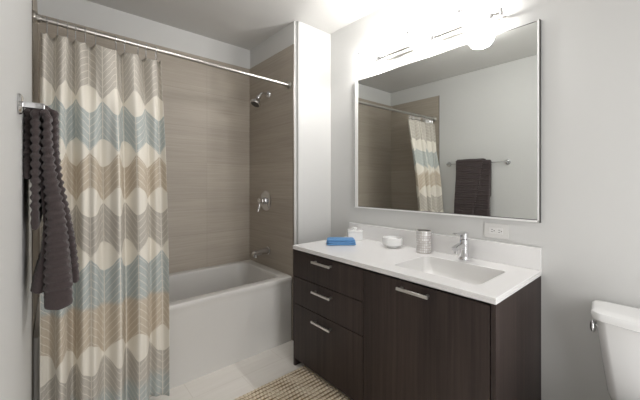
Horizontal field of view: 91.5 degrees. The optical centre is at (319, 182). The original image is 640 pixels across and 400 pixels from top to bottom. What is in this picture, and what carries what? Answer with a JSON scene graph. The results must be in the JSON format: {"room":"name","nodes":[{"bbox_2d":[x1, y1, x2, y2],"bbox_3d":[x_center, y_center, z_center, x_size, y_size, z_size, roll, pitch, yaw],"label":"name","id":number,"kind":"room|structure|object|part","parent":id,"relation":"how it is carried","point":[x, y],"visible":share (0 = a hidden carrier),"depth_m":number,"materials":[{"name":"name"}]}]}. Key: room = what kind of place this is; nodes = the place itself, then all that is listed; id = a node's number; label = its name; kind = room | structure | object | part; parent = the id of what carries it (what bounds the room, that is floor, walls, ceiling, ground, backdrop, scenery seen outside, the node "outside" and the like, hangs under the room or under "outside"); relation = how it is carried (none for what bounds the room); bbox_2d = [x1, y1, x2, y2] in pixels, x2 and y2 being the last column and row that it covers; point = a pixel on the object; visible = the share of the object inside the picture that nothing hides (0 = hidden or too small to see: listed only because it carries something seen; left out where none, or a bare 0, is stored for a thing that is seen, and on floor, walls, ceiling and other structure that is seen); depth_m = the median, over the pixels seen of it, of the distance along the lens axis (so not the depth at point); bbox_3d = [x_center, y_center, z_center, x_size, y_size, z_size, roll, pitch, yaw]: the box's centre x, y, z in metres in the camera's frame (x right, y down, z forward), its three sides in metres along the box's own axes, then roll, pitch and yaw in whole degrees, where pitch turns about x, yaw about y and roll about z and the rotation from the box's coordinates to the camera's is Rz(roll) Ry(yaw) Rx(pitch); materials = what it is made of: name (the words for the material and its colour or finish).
{"room":"bathroom","nodes":[
{"label":"bathroom","id":0,"kind":"room"},
{"bbox_2d":[0,0,37,399],"bbox_3d":[-0.694,-0.017,0.621,0.103,2.503,3.747,0,0,-41],"label":"wall","id":1,"kind":"structure","parent":0,"point":[18,33],"depth_m":0.84,"materials":[{"name":"paint"}]},
{"bbox_2d":[17,93,44,129],"bbox_3d":[-1.027,-0.219,1.128,0.057,0.058,0.698,0,0,-41],"label":"towel bar","id":2,"kind":"object","parent":1,"relation":"attached to","point":[21,104],"visible":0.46,"depth_m":0.88,"materials":[{"name":"silver metal"}]},
{"bbox_3d":[-0.836,-0.219,0.870,0.011,0.058,0.058,0,0,-41],"label":"wall plate","id":3,"kind":"part","parent":2,"relation":"part of","materials":[{"name":"silver metal"}]},
{"bbox_3d":[-0.816,-0.219,0.888,0.048,0.017,0.019,0,0,-41],"label":"post","id":4,"kind":"part","parent":2,"relation":"part of","materials":[{"name":"silver metal"}]},
{"bbox_2d":[23,105,79,309],"bbox_3d":[-1.006,0.077,1.175,0.160,0.692,0.397,0,0,-41],"label":"bath towel","id":5,"kind":"object","parent":2,"relation":"hanging from","point":[56,270],"visible":1,"depth_m":1.03,"materials":[{"name":"grey fabric"}]},
{"bbox_3d":[-1.584,0.076,1.728,0.010,2.318,0.728,0,0,-41],"label":"tile panel","id":6,"kind":"part","parent":1,"relation":"part of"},
{"bbox_2d":[33,10,290,88],"bbox_3d":[-0.815,-0.786,1.989,1.498,0.087,0.062,0,0,-41],"label":"curtain rod","id":7,"kind":"object","parent":1,"relation":"attached to","point":[36,17],"visible":0.91,"depth_m":1.82,"materials":[{"name":"grey metal"}]},
{"bbox_2d":[40,17,169,399],"bbox_3d":[-1.107,0.189,1.635,0.543,2.011,0.226,0,0,-41],"label":"shower curtain","id":8,"kind":"object","parent":7,"relation":"hanging from","point":[112,342],"visible":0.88,"depth_m":1.62,"materials":[{"name":"multicoloured fabric"}]},
{"bbox_2d":[38,0,249,296],"bbox_3d":[-1.131,-0.017,2.648,2.078,2.503,0.100,0,0,-41],"label":"wall","id":9,"kind":"structure","parent":0,"point":[206,108],"depth_m":2.65,"materials":[{"name":"tile"}]},
{"bbox_2d":[87,0,393,49],"bbox_3d":[0.055,-1.318,1.264,2.078,0.100,3.747,0,0,-41],"label":"ceiling","id":10,"kind":"structure","parent":0,"point":[246,24],"depth_m":2.35,"materials":[{"name":"paint"}]},
{"bbox_2d":[149,340,351,399],"bbox_3d":[0.055,1.285,1.264,2.078,0.100,3.747,0,0,-41],"label":"floor","id":11,"kind":"structure","parent":0,"point":[233,381],"depth_m":1.98,"materials":[{"name":"tile"}]},
{"bbox_2d":[33,260,291,399],"bbox_3d":[-1.010,0.984,2.216,1.492,0.503,0.710,0,0,-41],"label":"bathtub","id":12,"kind":"object","parent":11,"relation":"on","point":[221,316],"visible":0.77,"depth_m":2.15,"materials":[{"name":"grey ceramic"}]},
{"bbox_2d":[234,366,350,399],"bbox_3d":[-0.180,1.227,1.495,0.887,0.015,0.800,0,0,-41],"label":"bath rug","id":13,"kind":"object","parent":11,"relation":"on","point":[302,383],"visible":1,"depth_m":1.84,"materials":[{"name":"fabric"}]},
{"bbox_2d":[294,249,540,399],"bbox_3d":[0.434,0.843,1.803,0.596,0.784,1.273,0,0,-41],"label":"vanity cabinet","id":14,"kind":"object","parent":11,"relation":"on","point":[370,335],"visible":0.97,"depth_m":1.45,"materials":[{"name":"brown wood"}]},
{"bbox_3d":[0.009,0.859,1.867,0.035,0.013,0.166,0,0,-41],"label":"handle","id":15,"kind":"part","parent":14,"relation":"part of","materials":[{"name":"silver metal"}]},
{"bbox_3d":[0.009,0.675,1.867,0.035,0.013,0.166,0,0,-41],"label":"handle","id":16,"kind":"part","parent":14,"relation":"part of","materials":[{"name":"silver metal"}]},
{"bbox_3d":[0.009,0.491,1.867,0.035,0.013,0.166,0,0,-41],"label":"handle","id":17,"kind":"part","parent":14,"relation":"part of","materials":[{"name":"silver metal"}]},
{"bbox_3d":[0.039,0.843,2.291,0.561,0.784,0.018,0,0,-41],"label":"panel","id":18,"kind":"part","parent":14,"relation":"part of","materials":[{"name":"brown wood"}]},
{"bbox_3d":[0.030,0.998,1.883,0.020,0.370,0.623,0,0,-41],"label":"drawer","id":19,"kind":"part","parent":14,"relation":"part of","materials":[{"name":"brown wood"}]},
{"bbox_3d":[0.030,0.721,1.883,0.020,0.178,0.623,0,0,-41],"label":"drawer","id":20,"kind":"part","parent":14,"relation":"part of","materials":[{"name":"brown wood"}]},
{"bbox_3d":[0.030,0.544,1.883,0.020,0.168,0.623,0,0,-41],"label":"drawer","id":21,"kind":"part","parent":14,"relation":"part of","materials":[{"name":"brown wood"}]},
{"bbox_3d":[0.415,0.491,1.394,0.035,0.013,0.160,0,0,-41],"label":"handle","id":22,"kind":"part","parent":14,"relation":"part of","materials":[{"name":"silver metal"}]},
{"bbox_2d":[293,239,541,304],"bbox_3d":[0.446,0.479,1.813,0.567,0.110,1.279,0,0,-41],"label":"countertop","id":23,"kind":"structure","parent":14,"relation":"on","point":[476,279],"depth_m":1.63,"materials":[{"name":"white stone"}]},
{"bbox_2d":[326,237,355,244],"bbox_3d":[0.144,0.403,2.145,0.198,0.040,0.110,0,0,-2],"label":"washcloth","id":24,"kind":"object","parent":23,"relation":"on","point":[330,240],"visible":1,"depth_m":2.10,"materials":[{"name":"blue fabric"}]},
{"bbox_2d":[347,227,362,240],"bbox_3d":[0.260,0.378,2.327,0.108,0.093,0.108,0,0,1],"label":"lidded box","id":25,"kind":"object","parent":23,"relation":"on","point":[357,234],"visible":0.97,"depth_m":2.27,"materials":[{"name":"white ceramic"}]},
{"bbox_3d":[0.260,0.358,2.327,0.108,0.011,0.108,0,0,1],"label":"lid","id":26,"kind":"part","parent":25,"relation":"part of","materials":[{"name":"white ceramic"}]},
{"bbox_2d":[382,236,402,247],"bbox_3d":[0.475,0.392,2.040,0.127,0.065,0.127,0,0,-21],"label":"soap dish","id":27,"kind":"object","parent":23,"relation":"on","point":[389,241],"visible":1,"depth_m":2.00,"materials":[{"name":"white ceramic"}]},
{"bbox_2d":[416,229,431,253],"bbox_3d":[0.631,0.356,1.895,0.090,0.135,0.090,0,0,-41],"label":"tumbler","id":28,"kind":"object","parent":23,"relation":"on","point":[423,236],"visible":1,"depth_m":1.86,"materials":[{"name":"silver metal"}]},
{"bbox_2d":[396,256,504,300],"bbox_3d":[0.637,0.481,1.554,0.320,0.106,0.428,0,0,-41],"label":"sink basin","id":29,"kind":"object","parent":23,"relation":"in","point":[478,275],"depth_m":1.66,"materials":[{"name":"white ceramic"}]},
{"bbox_2d":[452,231,469,260],"bbox_3d":[0.764,0.347,1.693,0.139,0.155,0.058,0,0,-41],"label":"sink faucet","id":30,"kind":"object","parent":23,"relation":"on","point":[463,246],"visible":1,"depth_m":1.70,"materials":[{"name":"silver metal"}]},
{"bbox_3d":[0.751,0.346,1.681,0.105,0.035,0.033,0,0,-41],"label":"spout","id":31,"kind":"part","parent":30,"relation":"part of","materials":[{"name":"silver metal"}]},
{"bbox_3d":[0.766,0.290,1.694,0.120,0.041,0.044,0,0,-41],"label":"lever","id":32,"kind":"part","parent":30,"relation":"part of","materials":[{"name":"silver metal"}]},
{"bbox_3d":[0.438,0.822,1.407,0.020,0.723,0.623,0,0,-41],"label":"door","id":33,"kind":"part","parent":14,"relation":"part of","materials":[{"name":"brown wood"}]},
{"bbox_3d":[0.856,0.843,1.338,0.561,0.784,0.018,0,0,-41],"label":"panel","id":34,"kind":"part","parent":14,"relation":"part of","materials":[{"name":"brown wood"}]},
{"bbox_2d":[590,300,639,399],"bbox_3d":[1.054,0.867,0.937,0.740,0.737,0.459,0,0,-41],"label":"toilet","id":35,"kind":"object","parent":11,"relation":"on","point":[618,326],"visible":1,"depth_m":1.19,"materials":[{"name":"white ceramic"}]},
{"bbox_3d":[1.107,0.579,1.259,0.032,0.052,0.027,0,0,-41],"label":"flush lever","id":36,"kind":"part","parent":35,"relation":"part of","materials":[{"name":"silver metal"}]},
{"bbox_3d":[1.261,0.519,1.115,0.194,0.042,0.459,0,0,-41],"label":"tank lid","id":37,"kind":"part","parent":35,"relation":"part of","materials":[{"name":"white ceramic"}]},
{"bbox_2d":[249,21,330,340],"bbox_3d":[-0.295,-0.017,2.823,0.380,2.503,0.744,0,0,-41],"label":"wall","id":38,"kind":"structure","parent":0,"point":[290,131],"depth_m":2.58,"materials":[{"name":"paint"}]},
{"bbox_2d":[250,91,269,106],"bbox_3d":[-0.511,-0.717,2.657,0.173,0.155,0.092,0,0,-41],"label":"shower","id":39,"kind":"object","parent":38,"relation":"attached to","point":[255,102],"visible":1,"depth_m":2.63,"materials":[{"name":"silver metal"}]},
{"bbox_2d":[252,246,270,257],"bbox_3d":[-0.506,0.594,2.664,0.151,0.075,0.068,0,0,-41],"label":"tub spout","id":40,"kind":"object","parent":38,"relation":"attached to","point":[266,250],"visible":1,"depth_m":2.65,"materials":[{"name":"silver metal"}]},
{"bbox_2d":[257,191,270,211],"bbox_3d":[-0.506,0.163,2.719,0.080,0.181,0.176,0,0,-41],"label":"shower valve","id":41,"kind":"object","parent":38,"relation":"attached to","point":[264,201],"visible":1,"depth_m":2.70,"materials":[{"name":"silver metal"}]},
{"bbox_3d":[-0.439,0.076,2.709,0.010,2.318,0.711,0,0,-41],"label":"tile panel","id":42,"kind":"part","parent":38,"relation":"part of","materials":[{"name":"beige tile"}]},
{"bbox_2d":[331,0,639,399],"bbox_3d":[0.806,-0.017,1.907,0.100,2.503,3.747,0,0,-41],"label":"wall","id":43,"kind":"structure","parent":0,"point":[587,234],"depth_m":1.44,"materials":[{"name":"paint"}]},
{"bbox_2d":[357,4,505,65],"bbox_3d":[0.624,-0.869,1.921,0.156,0.118,0.926,0,0,-41],"label":"vanity light","id":44,"kind":"object","parent":43,"relation":"attached to","point":[428,45],"visible":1,"depth_m":1.86,"materials":[{"name":"silver metal"}]},
{"bbox_2d":[368,56,380,63],"bbox_3d":[0.382,-0.860,2.190,0.036,0.036,0.105,0,0,-41],"label":"socket","id":45,"kind":"object","parent":44,"relation":"attached to","point":[378,58],"depth_m":2.17,"materials":[{"name":"white"}]},
{"bbox_3d":[0.501,-0.860,2.051,0.012,0.012,0.263,0,0,-41],"label":"rod","id":46,"kind":"part","parent":44,"relation":"part of","materials":[{"name":"grey metal"}]},
{"bbox_2d":[419,34,435,43],"bbox_3d":[0.646,-0.860,1.881,0.036,0.036,0.105,0,0,-41],"label":"socket","id":47,"kind":"object","parent":44,"relation":"attached to","point":[432,37],"depth_m":1.86,"materials":[{"name":"white"}]},
{"bbox_3d":[0.737,-0.860,1.776,0.012,0.012,0.174,0,0,-41],"label":"rod","id":48,"kind":"part","parent":44,"relation":"part of","materials":[{"name":"grey metal"}]},
{"bbox_2d":[472,12,493,23],"bbox_3d":[0.853,-0.860,1.640,0.036,0.036,0.105,0,0,-41],"label":"socket","id":49,"kind":"object","parent":44,"relation":"attached to","point":[490,15],"depth_m":1.62,"materials":[{"name":"white"}]},
{"bbox_2d":[349,222,541,270],"bbox_3d":[0.653,0.370,1.991,0.020,0.108,1.279,0,0,-41],"label":"backsplash","id":50,"kind":"structure","parent":43,"relation":"attached to","point":[530,257],"depth_m":1.73,"materials":[{"name":"white stone"}]},
{"bbox_2d":[354,19,540,222],"bbox_3d":[0.671,-0.298,1.972,0.018,0.984,1.220,0,0,-41],"label":"wall mirror","id":51,"kind":"object","parent":43,"relation":"attached to","point":[456,131],"visible":1,"depth_m":1.80,"materials":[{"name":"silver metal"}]},
{"bbox_2d":[484,223,508,239],"bbox_3d":[0.941,0.258,1.665,0.008,0.078,0.120,0,0,-41],"label":"wall outlet","id":52,"kind":"object","parent":43,"relation":"attached to","point":[493,230],"visible":1,"depth_m":1.66,"materials":[{"name":"white plastic"}]},
{"bbox_2d":[489,227,495,233],"bbox_3d":[0.928,0.258,1.677,0.003,0.033,0.033,0,0,-41],"label":"receptacle","id":53,"kind":"object","parent":52,"relation":"attached to","point":[492,230],"depth_m":1.68,"materials":[{"name":"white plastic"}]},
{"bbox_2d":[496,228,502,234],"bbox_3d":[0.951,0.258,1.650,0.003,0.033,0.033,0,0,-41],"label":"receptacle","id":54,"kind":"object","parent":52,"relation":"attached to","point":[499,231],"depth_m":1.65,"materials":[{"name":"white plastic"}]}
]}

